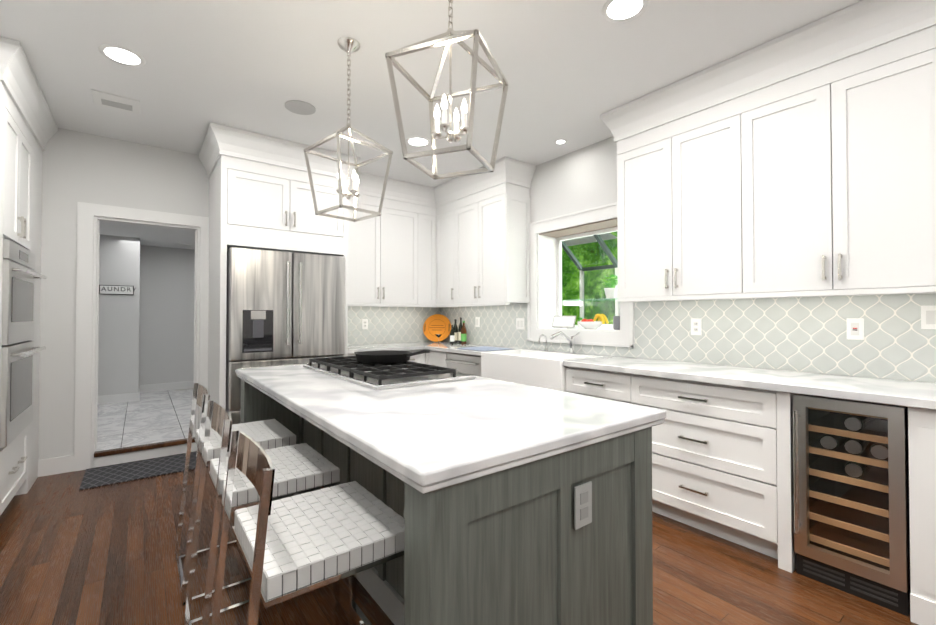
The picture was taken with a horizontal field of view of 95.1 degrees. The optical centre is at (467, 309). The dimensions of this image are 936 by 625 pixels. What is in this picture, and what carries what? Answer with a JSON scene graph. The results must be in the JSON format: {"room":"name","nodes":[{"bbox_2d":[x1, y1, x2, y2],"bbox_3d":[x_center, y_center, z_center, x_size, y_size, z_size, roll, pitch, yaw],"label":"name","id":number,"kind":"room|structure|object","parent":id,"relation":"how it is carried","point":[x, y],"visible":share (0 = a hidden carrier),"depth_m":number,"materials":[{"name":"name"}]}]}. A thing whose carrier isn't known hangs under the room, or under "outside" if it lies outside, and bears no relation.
{"room":"kitchen","nodes":[
{"label":"kitchen","id":0,"kind":"room"},
{"bbox_2d":[0,80,35,255],"bbox_3d":[-3.134,-0.852,2.551,0.647,0.892,0.766,1,-1,-37],"label":"upper cabinet","id":1,"kind":"object","parent":0,"relation":"attached to","point":[28,128],"depth_m":2.69,"materials":[{"name":"white paint"}]},
{"bbox_2d":[98,234,194,395],"bbox_3d":[-3.759,0.116,5.370,3.440,2.180,3.460,1,-1,-37],"label":"wall","id":2,"kind":"structure","parent":0,"point":[146,333],"depth_m":6.37,"materials":[{"name":"white paint"}]},
{"bbox_2d":[99,285,135,294],"bbox_3d":[-4.580,-0.261,5.589,0.396,0.120,0.022,1,-1,-37],"label":"sign","id":3,"kind":"object","parent":2,"relation":"attached to","point":[116,289],"visible":0.96,"depth_m":5.58,"materials":[{"name":"white"}]},
{"bbox_2d":[98,381,193,404],"bbox_3d":[-4.395,1.163,6.188,3.200,0.110,0.765,1,-1,-37],"label":"baseboard","id":4,"kind":"structure","parent":2,"relation":"attached to","point":[130,397],"depth_m":6.34,"materials":[{"name":"white paint"}]},
{"bbox_2d":[100,222,194,248],"bbox_3d":[-3.759,-0.999,5.386,3.440,0.050,3.460,1,-1,-37],"label":"ceiling","id":5,"kind":"structure","parent":0,"point":[158,237],"depth_m":5.51,"materials":[{"name":"white paint"}]},
{"bbox_2d":[38,128,432,459],"bbox_3d":[-2.150,-0.068,4.349,4.655,2.760,0.120,1,-1,-37],"label":"wall","id":6,"kind":"structure","parent":0,"point":[77,166],"depth_m":3.47,"materials":[{"name":"white paint"}]},
{"bbox_2d":[38,455,73,476],"bbox_3d":[-0.104,1.210,1.654,4.413,0.130,6.618,1,-1,-37],"label":"baseboard","id":7,"kind":"structure","parent":6,"relation":"attached to","point":[55,465],"depth_m":3.39,"materials":[{"name":"white paint"}]},
{"bbox_2d":[74,202,208,470],"bbox_3d":[-2.840,0.215,3.812,0.950,2.180,0.170,1,-1,-37],"label":"door frame","id":8,"kind":"structure","parent":6,"relation":"attached to","point":[91,217],"depth_m":3.55,"materials":[{"name":"white paint"}]},
{"bbox_2d":[94,437,195,467],"bbox_3d":[-2.802,1.242,3.748,0.710,0.124,0.075,1,-1,-37],"label":"door threshold sill","id":9,"kind":"structure","parent":6,"relation":"attached to","point":[133,453],"depth_m":3.70,"materials":[{"name":"white paint"}]},
{"bbox_2d":[348,306,439,344],"bbox_3d":[-0.988,0.171,5.153,1.560,0.463,0.008,1,-1,-37],"label":"tile backsplash","id":10,"kind":"structure","parent":6,"relation":"attached to","point":[385,324],"depth_m":5.16,"materials":[{"name":"grey tile"}]},
{"bbox_2d":[362,319,367,328],"bbox_3d":[-1.198,0.166,4.982,0.072,0.118,0.008,1,-1,-37],"label":"outlet","id":11,"kind":"object","parent":10,"relation":"attached to","point":[364,321],"depth_m":4.98,"materials":[{"name":"white plastic"}]},
{"bbox_2d":[0,0,861,187],"bbox_3d":[-0.104,-1.514,1.691,4.655,0.060,6.860,1,-1,-37],"label":"ceiling","id":12,"kind":"structure","parent":0,"point":[572,71],"depth_m":2.56,"materials":[{"name":"white paint"}]},
{"bbox_2d":[91,89,139,113],"bbox_3d":[-2.472,-1.461,3.015,0.260,0.010,0.240,1,-1,-37],"label":"ceiling vent","id":13,"kind":"object","parent":12,"relation":"in","point":[101,98],"visible":0.98,"depth_m":3.00,"materials":[{"name":"white metal"}]},
{"bbox_2d":[98,44,145,66],"bbox_3d":[-2.001,-1.470,2.481,0.215,0.006,0.215,0,-1,29],"label":"recessed light","id":14,"kind":"object","parent":12,"relation":"in","point":[121,55],"depth_m":2.47,"materials":[{"name":"white paint"}]},
{"bbox_2d":[285,100,315,114],"bbox_3d":[-1.212,-1.462,3.096,0.210,0.006,0.210,1,-1,-37],"label":"ceiling speaker","id":15,"kind":"object","parent":12,"relation":"attached to","point":[300,107],"visible":1,"depth_m":3.09,"materials":[{"name":"grey plastic"}]},
{"bbox_2d":[304,37,392,221],"bbox_3d":[-0.660,-0.999,2.367,0.350,0.951,0.350,-1,-1,42],"label":"pendant lantern","id":16,"kind":"object","parent":12,"relation":"hanging from","point":[348,45],"visible":1,"depth_m":2.36,"materials":[{"name":"silver metal"}]},
{"bbox_2d":[406,137,430,146],"bbox_3d":[-0.432,-1.454,3.705,0.215,0.006,0.215,0,-1,14],"label":"recessed light","id":17,"kind":"object","parent":12,"relation":"in","point":[412,141],"depth_m":3.69,"materials":[{"name":"white paint"}]},
{"bbox_2d":[385,0,507,179],"bbox_3d":[-0.065,-1.009,1.588,0.350,0.951,0.350,0,-1,22],"label":"pendant lantern","id":18,"kind":"object","parent":12,"relation":"hanging from","point":[449,37],"visible":1,"depth_m":1.56,"materials":[{"name":"silver metal"}]},
{"bbox_2d":[554,139,566,144],"bbox_3d":[0.802,-1.454,3.704,0.114,0.006,0.114,-1,-1,41],"label":"recessed light","id":19,"kind":"object","parent":12,"relation":"in","point":[560,141],"depth_m":3.69,"materials":[{"name":"white paint"}]},
{"bbox_2d":[602,0,648,22],"bbox_3d":[0.765,-1.476,2.090,0.215,0.006,0.215,0,-1,29],"label":"recessed light","id":20,"kind":"object","parent":12,"relation":"in","point":[617,11],"depth_m":2.10,"materials":[{"name":"white paint"}]},
{"bbox_2d":[0,464,917,624],"bbox_3d":[-0.067,1.305,1.605,4.655,0.060,6.740,1,-1,-37],"label":"floor","id":21,"kind":"structure","parent":0,"point":[71,553],"depth_m":2.07,"materials":[{"name":"brown wood"}]},
{"bbox_2d":[0,422,31,514],"bbox_3d":[-3.134,1.039,2.525,0.647,0.497,0.766,1,-1,-37],"label":"base cabinet","id":22,"kind":"object","parent":21,"relation":"on","point":[16,458],"depth_m":2.76,"materials":[{"name":"white paint"}]},
{"bbox_2d":[0,132,43,490],"bbox_3d":[-3.487,0.001,3.000,0.647,2.585,0.394,1,-1,-37],"label":"tall cabinet","id":23,"kind":"object","parent":21,"relation":"on","point":[36,200],"depth_m":3.23,"materials":[{"name":"white paint"}]},
{"bbox_2d":[0,239,46,447],"bbox_3d":[-3.075,0.193,2.582,0.682,1.190,0.760,1,-1,-37],"label":"double wall oven","id":24,"kind":"object","parent":23,"relation":"in","point":[19,349],"visible":0.92,"depth_m":2.61,"materials":[{"name":"grey metal"}]},
{"bbox_2d":[79,451,208,489],"bbox_3d":[-2.622,1.294,3.511,0.800,0.012,0.510,1,-1,-37],"label":"doormat","id":25,"kind":"object","parent":21,"relation":"on","point":[123,472],"visible":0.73,"depth_m":3.44,"materials":[{"name":"fabric"}]},
{"bbox_2d":[174,383,295,606],"bbox_3d":[-1.182,0.832,2.169,0.479,0.902,0.440,1,-1,-37],"label":"stool","id":26,"kind":"object","parent":21,"relation":"on","point":[269,434],"visible":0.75,"depth_m":2.11,"materials":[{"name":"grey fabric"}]},
{"bbox_2d":[183,400,339,624],"bbox_3d":[-0.824,0.826,1.701,0.479,0.902,0.440,1,-1,-37],"label":"stool","id":27,"kind":"object","parent":21,"relation":"on","point":[301,468],"visible":0.83,"depth_m":1.66,"materials":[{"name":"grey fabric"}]},
{"bbox_2d":[226,247,345,424],"bbox_3d":[-1.740,0.407,3.975,0.940,1.800,0.922,1,-1,-37],"label":"refrigerator","id":28,"kind":"object","parent":21,"relation":"on","point":[283,308],"visible":0.52,"depth_m":3.60,"materials":[{"name":"grey metal"}]},
{"bbox_2d":[211,430,403,624],"bbox_3d":[-0.469,0.820,1.236,0.479,0.902,0.440,1,-1,-37],"label":"stool","id":29,"kind":"object","parent":21,"relation":"on","point":[295,545],"visible":0.96,"depth_m":1.17,"materials":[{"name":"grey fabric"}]},
{"bbox_2d":[199,122,454,421],"bbox_3d":[-1.175,-0.065,4.467,2.717,2.758,0.872,1,-1,-37],"label":"tall cabinet","id":30,"kind":"object","parent":21,"relation":"on","point":[260,195],"depth_m":3.95,"materials":[{"name":"white paint"}]},
{"bbox_2d":[348,342,423,353],"bbox_3d":[-1.051,0.417,4.693,0.900,0.040,0.652,1,-1,-37],"label":"countertop","id":31,"kind":"structure","parent":30,"relation":"on","point":[352,349],"depth_m":4.64,"materials":[{"name":"white stone"}]},
{"bbox_2d":[407,350,425,363],"bbox_3d":[-0.863,0.880,4.859,0.512,0.880,0.606,1,-1,-37],"label":"base cabinet","id":32,"kind":"object","parent":21,"relation":"on","point":[420,358],"depth_m":4.73,"materials":[{"name":"white paint"}]},
{"bbox_2d":[426,350,448,367],"bbox_3d":[-0.109,0.879,4.797,0.607,0.880,0.408,1,-1,-37],"label":"base cabinet","id":33,"kind":"object","parent":21,"relation":"on","point":[437,358],"depth_m":4.60,"materials":[{"name":"white paint"}]},
{"bbox_2d":[412,341,935,409],"bbox_3d":[0.765,0.402,3.627,0.647,0.040,4.552,1,-1,-37],"label":"countertop","id":34,"kind":"structure","parent":33,"relation":"on","point":[915,394],"depth_m":2.31,"materials":[{"name":"white stone"}]},
{"bbox_2d":[423,314,450,341],"bbox_3d":[-0.389,0.227,5.414,0.277,0.350,0.277,1,-1,-37],"label":"serving board","id":35,"kind":"object","parent":34,"relation":"on","point":[433,325],"visible":0.94,"depth_m":5.41,"materials":[{"name":"orange wood"}]},
{"bbox_2d":[450,324,456,343],"bbox_3d":[-0.188,0.290,5.101,0.058,0.222,0.056,1,-1,-37],"label":"wine bottle","id":36,"kind":"object","parent":34,"relation":"on","point":[453,333],"depth_m":5.09,"materials":[{"name":"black glass"}]},
{"bbox_2d":[456,317,461,343],"bbox_3d":[-0.085,0.246,5.123,0.062,0.312,0.060,1,-1,-37],"label":"wine bottle","id":37,"kind":"object","parent":34,"relation":"on","point":[458,335],"depth_m":5.12,"materials":[{"name":"clear glass"}]},
{"bbox_2d":[459,320,466,343],"bbox_3d":[-0.049,0.264,5.043,0.070,0.272,0.068,1,-1,-37],"label":"wine bottle","id":38,"kind":"object","parent":34,"relation":"on","point":[462,329],"depth_m":5.03,"materials":[{"name":"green glass"}]},
{"bbox_2d":[459,346,510,350],"bbox_3d":[0.166,0.387,4.307,0.370,0.006,0.430,1,-1,-37],"label":"dish mat","id":39,"kind":"object","parent":34,"relation":"on","point":[483,348],"visible":1,"depth_m":4.27,"materials":[{"name":"blue"}]},
{"bbox_2d":[481,349,602,391],"bbox_3d":[0.607,0.539,3.710,0.510,0.319,0.950,1,-1,-37],"label":"farmhouse sink","id":40,"kind":"object","parent":34,"relation":"in","point":[544,369],"visible":0.44,"depth_m":3.55,"materials":[{"name":"white ceramic"}]},
{"bbox_2d":[538,331,579,352],"bbox_3d":[0.767,0.284,3.854,0.281,0.201,0.397,1,-1,-37],"label":"faucet","id":41,"kind":"object","parent":34,"relation":"on","point":[566,337],"visible":1,"depth_m":3.81,"materials":[{"name":"silver metal"}]},
{"bbox_2d":[241,380,658,624],"bbox_3d":[-0.395,0.846,2.081,0.905,0.871,2.223,1,-1,-37],"label":"kitchen island","id":42,"kind":"object","parent":21,"relation":"on","point":[511,503],"depth_m":1.20,"materials":[{"name":"grey"}]},
{"bbox_2d":[235,364,665,495],"bbox_3d":[-0.379,0.385,2.103,1.010,0.048,2.250,1,-1,-37],"label":"island countertop","id":43,"kind":"structure","parent":42,"relation":"on","point":[425,436],"depth_m":1.40,"materials":[{"name":"white stone"}]},
{"bbox_2d":[303,356,475,389],"bbox_3d":[-0.514,0.339,2.516,0.565,0.055,1.090,1,-1,-37],"label":"gas cooktop","id":44,"kind":"object","parent":43,"relation":"in","point":[380,376],"visible":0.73,"depth_m":2.23,"materials":[{"name":"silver metal"}]},
{"bbox_2d":[355,350,429,363],"bbox_3d":[-0.485,0.272,2.565,0.344,0.078,0.454,1,-1,-37],"label":"skillet","id":45,"kind":"object","parent":44,"relation":"on","point":[383,357],"visible":1,"depth_m":2.49,"materials":[{"name":"black metal"}]},
{"bbox_2d":[445,352,480,376],"bbox_3d":[0.173,0.875,4.368,0.646,0.876,0.602,1,-1,-37],"label":"dishwasher","id":46,"kind":"object","parent":21,"relation":"on","point":[466,363],"visible":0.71,"depth_m":4.18,"materials":[{"name":"grey"}]},
{"bbox_2d":[566,366,617,400],"bbox_3d":[1.116,0.857,3.195,0.607,0.880,0.600,1,-1,-37],"label":"base cabinet","id":47,"kind":"object","parent":21,"relation":"on","point":[582,381],"depth_m":3.01,"materials":[{"name":"white paint"}]},
{"bbox_2d":[618,373,795,572],"bbox_3d":[1.540,0.849,2.640,0.607,0.880,0.916,1,-1,-37],"label":"base cabinet","id":48,"kind":"object","parent":21,"relation":"on","point":[722,461],"depth_m":2.34,"materials":[{"name":"white paint"}]},
{"bbox_2d":[793,394,910,615],"bbox_3d":[1.915,0.847,2.094,0.640,0.868,0.384,1,-1,-37],"label":"wine cooler","id":49,"kind":"object","parent":21,"relation":"on","point":[851,498],"visible":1,"depth_m":1.98,"materials":[{"name":"silver"}]},
{"bbox_2d":[444,136,931,382],"bbox_3d":[1.698,-0.086,3.049,0.120,2.760,6.620,1,-1,-37],"label":"wall","id":50,"kind":"structure","parent":0,"point":[584,178],"depth_m":3.90,"materials":[{"name":"white paint"}]},
{"bbox_2d":[455,157,535,307],"bbox_3d":[0.142,-0.740,4.650,0.412,1.403,1.230,1,-1,-37],"label":"cabinet","id":51,"kind":"object","parent":50,"relation":"attached to","point":[461,241],"depth_m":4.32,"materials":[{"name":"white paint"}]},
{"bbox_2d":[527,202,633,347],"bbox_3d":[1.234,-0.286,4.087,0.700,1.190,1.170,1,-1,-37],"label":"garden window","id":52,"kind":"structure","parent":50,"relation":"in","point":[561,243],"depth_m":4.26,"materials":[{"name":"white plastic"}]},
{"bbox_2d":[551,316,575,328],"bbox_3d":[0.928,0.115,4.119,0.123,0.120,0.268,1,-1,-37],"label":"paper towel holder","id":53,"kind":"object","parent":52,"relation":"on","point":[567,322],"visible":1,"depth_m":4.10,"materials":[{"name":"white paper"}]},
{"bbox_2d":[577,314,608,328],"bbox_3d":[1.146,0.104,3.934,0.250,0.139,0.289,1,-1,-37],"label":"fruit bowl","id":54,"kind":"object","parent":52,"relation":"on","point":[591,323],"visible":1,"depth_m":3.88,"materials":[{"name":"white ceramic"}]},
{"bbox_2d":[602,274,617,298],"bbox_3d":[1.409,-0.230,4.150,0.192,0.240,0.239,1,-1,-37],"label":"potted plant","id":55,"kind":"object","parent":52,"relation":"on","point":[611,292],"visible":0.9,"depth_m":4.11,"materials":[{"name":"white"}]},
{"bbox_2d":[613,316,619,329],"bbox_3d":[1.308,0.110,3.705,0.100,0.120,0.098,1,-1,-37],"label":"candle jar","id":56,"kind":"object","parent":52,"relation":"on","point":[616,322],"visible":0.6,"depth_m":3.67,"materials":[{"name":"grey"}]},
{"bbox_2d":[614,92,739,299],"bbox_3d":[1.509,-0.693,2.931,0.327,1.200,0.890,1,-1,-37],"label":"upper cabinet","id":57,"kind":"object","parent":50,"relation":"attached to","point":[672,170],"depth_m":2.84,"materials":[{"name":"white paint"}]},
{"bbox_2d":[440,293,935,382],"bbox_3d":[1.020,0.153,3.826,0.009,0.463,4.554,1,-1,-37],"label":"tile backsplash","id":58,"kind":"structure","parent":50,"relation":"attached to","point":[805,334],"depth_m":2.66,"materials":[{"name":"grey tile"}]},
{"bbox_2d":[475,317,479,326],"bbox_3d":[0.110,0.141,5.003,0.008,0.118,0.072,1,-1,-37],"label":"outlet","id":59,"kind":"object","parent":58,"relation":"attached to","point":[477,319],"depth_m":5.00,"materials":[{"name":"white plastic"}]},
{"bbox_2d":[516,318,523,329],"bbox_3d":[0.541,0.143,4.439,0.008,0.118,0.118,1,-1,-37],"label":"outlet","id":60,"kind":"object","parent":58,"relation":"attached to","point":[519,321],"depth_m":4.43,"materials":[{"name":"white plastic"}]},
{"bbox_2d":[691,318,701,334],"bbox_3d":[1.616,0.119,3.033,0.007,0.118,0.072,1,-1,-37],"label":"outlet","id":61,"kind":"object","parent":58,"relation":"attached to","point":[696,325],"depth_m":3.03,"materials":[{"name":"white plastic"}]},
{"bbox_2d":[846,318,863,339],"bbox_3d":[2.132,0.105,2.358,0.008,0.118,0.072,1,-1,-37],"label":"outlet","id":62,"kind":"object","parent":58,"relation":"attached to","point":[855,328],"depth_m":2.36,"materials":[{"name":"white plastic"}]},
{"bbox_2d":[921,305,935,328],"bbox_3d":[2.320,0.036,2.112,0.008,0.118,0.118,1,-1,-37],"label":"outlet","id":63,"kind":"object","parent":58,"relation":"attached to","point":[928,313],"depth_m":2.14,"materials":[{"name":"white plastic"}]},
{"bbox_2d":[724,12,935,295],"bbox_3d":[1.981,-0.701,2.314,0.327,1.200,0.903,1,-1,-37],"label":"upper cabinet","id":64,"kind":"object","parent":50,"relation":"attached to","point":[800,162],"depth_m":2.17,"materials":[{"name":"white paint"}]},
{"label":"outside","id":65,"kind":"structure","parent":0,"visible":0},
{"bbox_2d":[564,233,616,245],"bbox_3d":[0.687,0.272,5.783,1.600,3.120,2.000,1,-1,-37],"label":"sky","id":66,"kind":"structure","parent":65,"point":[577,241],"depth_m":5.75,"materials":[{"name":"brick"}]},
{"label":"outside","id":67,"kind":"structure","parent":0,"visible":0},
{"bbox_2d":[95,389,192,451],"bbox_3d":[-3.732,1.266,5.319,3.200,0.120,3.550,1,-1,-37],"label":"floor","id":68,"kind":"structure","parent":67,"point":[155,417],"depth_m":4.63,"materials":[{"name":"tile"}]},
{"bbox_2d":[562,231,617,324],"bbox_3d":[1.590,-1.153,6.870,3.900,9.000,15.000,1,-1,-37],"label":"trees","id":69,"kind":"object","parent":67,"point":[593,275],"depth_m":8.86,"materials":[{"name":"green plant"}]}
]}

